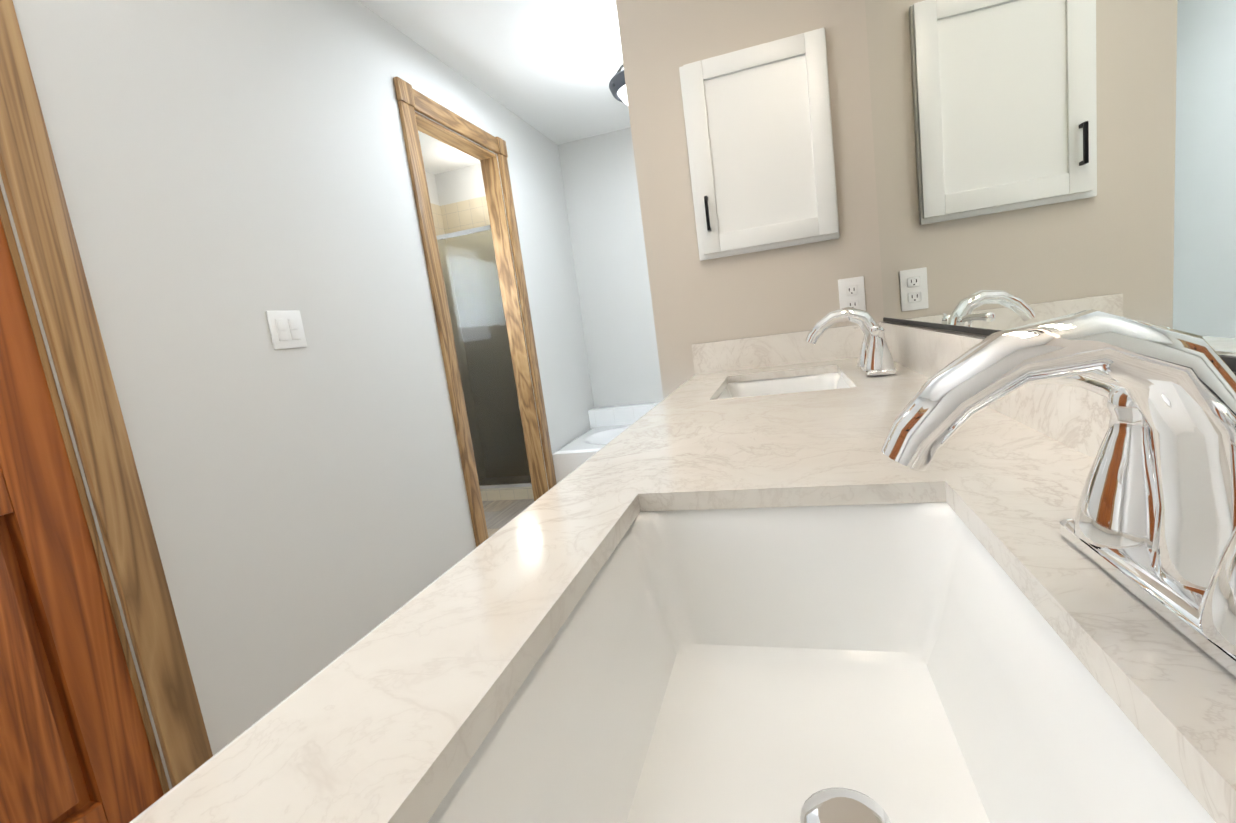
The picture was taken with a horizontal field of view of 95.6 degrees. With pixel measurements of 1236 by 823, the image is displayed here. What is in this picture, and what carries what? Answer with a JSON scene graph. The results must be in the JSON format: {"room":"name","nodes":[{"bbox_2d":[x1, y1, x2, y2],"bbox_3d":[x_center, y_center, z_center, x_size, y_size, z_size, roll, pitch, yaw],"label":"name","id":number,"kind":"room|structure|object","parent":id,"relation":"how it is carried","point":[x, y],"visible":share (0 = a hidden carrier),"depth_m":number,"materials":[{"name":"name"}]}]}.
{"room":"bathroom","nodes":[
{"label":"bathroom","id":0,"kind":"room"},
{"bbox_2d":[0,0,593,789],"bbox_3d":[-1.204,-0.277,2.021,0.550,2.440,4.845,-5,9,17],"label":"wall","id":1,"kind":"structure","parent":0,"point":[230,172],"depth_m":1.66,"materials":[{"name":"paint"}]},
{"bbox_2d":[0,0,556,822],"bbox_3d":[-0.973,-0.168,1.855,0.170,2.215,3.208,-5,9,17],"label":"door frame","id":2,"kind":"structure","parent":1,"relation":"attached to","point":[40,212],"depth_m":1.18,"materials":[{"name":"brown wood"}]},
{"bbox_2d":[266,310,306,348],"bbox_3d":[-1.004,-0.250,1.706,0.010,0.114,0.120,-5,9,17],"label":"switch plate","id":3,"kind":"object","parent":1,"relation":"attached to","point":[286,328],"visible":1,"depth_m":1.70,"materials":[{"name":"white plastic"}]},
{"bbox_2d":[425,171,444,235],"bbox_3d":[-1.604,-0.450,3.534,0.112,2.440,2.145,-5,9,17],"label":"wall","id":4,"kind":"structure","parent":0,"point":[431,183],"depth_m":4.32,"materials":[{"name":"paint"}]},
{"bbox_2d":[436,225,533,500],"bbox_3d":[-0.895,-0.289,3.842,0.795,1.850,0.060,-5,9,17],"label":"shower door","id":5,"kind":"object","parent":4,"relation":"attached to","point":[473,293],"visible":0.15,"depth_m":3.83,"materials":[{"name":"clear glass"}]},
{"bbox_2d":[358,0,630,174],"bbox_3d":[-0.807,-1.550,1.695,3.150,0.050,5.100,-5,9,17],"label":"ceiling","id":6,"kind":"structure","parent":0,"point":[548,68],"depth_m":2.72,"materials":[{"name":"paint"}]},
{"bbox_2d":[609,64,627,105],"bbox_3d":[0.125,-1.602,2.674,0.347,0.378,0.347,-5,9,17],"label":"ceiling light","id":7,"kind":"object","parent":6,"relation":"attached to","point":[617,86],"visible":0.1,"depth_m":2.62,"materials":[{"name":"grey metal"}]},
{"bbox_2d":[482,499,533,537],"bbox_3d":[-0.482,0.891,2.060,3.150,0.050,5.100,-5,9,17],"label":"floor","id":8,"kind":"structure","parent":0,"point":[498,514],"depth_m":3.70,"materials":[{"name":"beige tile"}]},
{"bbox_2d":[552,424,631,482],"bbox_3d":[0.482,0.309,3.619,1.594,0.386,0.792,-5,9,17],"label":"bathtub","id":9,"kind":"object","parent":8,"relation":"on","point":[570,457],"visible":0.12,"depth_m":3.48,"materials":[{"name":"white ceramic"}]},
{"bbox_2d":[588,401,660,428],"bbox_3d":[0.545,0.228,3.675,1.726,0.510,0.933,-5,9,17],"label":"tile ledge","id":10,"kind":"object","parent":8,"relation":"on","point":[625,414],"visible":0.19,"depth_m":4.14,"materials":[{"name":"white tile"}]},
{"bbox_2d":[129,355,1235,822],"bbox_3d":[0.326,0.474,0.926,0.572,0.890,1.844,-5,9,17],"label":"bathroom vanity","id":11,"kind":"object","parent":8,"relation":"on","point":[865,567],"depth_m":0.39,"materials":[{"name":"white stone"}]},
{"bbox_2d":[633,387,948,498],"bbox_3d":[0.250,0.030,0.861,0.294,0.020,0.635,-5,9,17],"label":"countertop","id":12,"kind":"structure","parent":11,"relation":"on","point":[826,438],"depth_m":0.69,"materials":[{"name":"beige stone"}]},
{"bbox_2d":[435,127,662,406],"bbox_3d":[0.065,-0.767,4.170,2.970,2.440,0.113,-5,9,17],"label":"wall","id":13,"kind":"structure","parent":0,"point":[600,183],"depth_m":4.12,"materials":[{"name":"paint"}]},
{"bbox_2d":[615,0,886,398],"bbox_3d":[0.444,-0.457,1.758,0.686,2.440,0.119,-5,9,17],"label":"wall","id":14,"kind":"structure","parent":0,"point":[696,300],"depth_m":1.68,"materials":[{"name":"beige paint"}]},
{"bbox_2d":[679,28,839,260],"bbox_3d":[0.404,-0.753,1.615,0.405,0.558,0.067,-5,9,17],"label":"medicine cabinet","id":15,"kind":"object","parent":14,"relation":"attached to","point":[758,126],"visible":1,"depth_m":1.61,"materials":[{"name":"white wood"}]},
{"bbox_2d":[838,276,865,310],"bbox_3d":[0.686,-0.333,1.643,0.070,0.115,0.008,-5,9,17],"label":"electrical outlet plate","id":16,"kind":"object","parent":14,"relation":"attached to","point":[852,292],"visible":0.77,"depth_m":1.64,"materials":[{"name":"white plastic"}]},
{"bbox_2d":[887,321,1235,372],"bbox_3d":[0.767,-0.456,1.467,0.100,2.440,4.945,-5,9,17],"label":"wall","id":17,"kind":"structure","parent":0,"point":[955,331],"depth_m":1.03,"materials":[{"name":"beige paint"}]},
{"bbox_2d":[865,0,1235,371],"bbox_3d":[0.458,-0.582,0.686,0.009,0.983,1.846,-5,9,17],"label":"mirror","id":18,"kind":"object","parent":17,"relation":"attached to","point":[1038,160],"visible":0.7,"depth_m":0.58,"materials":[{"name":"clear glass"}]}
]}

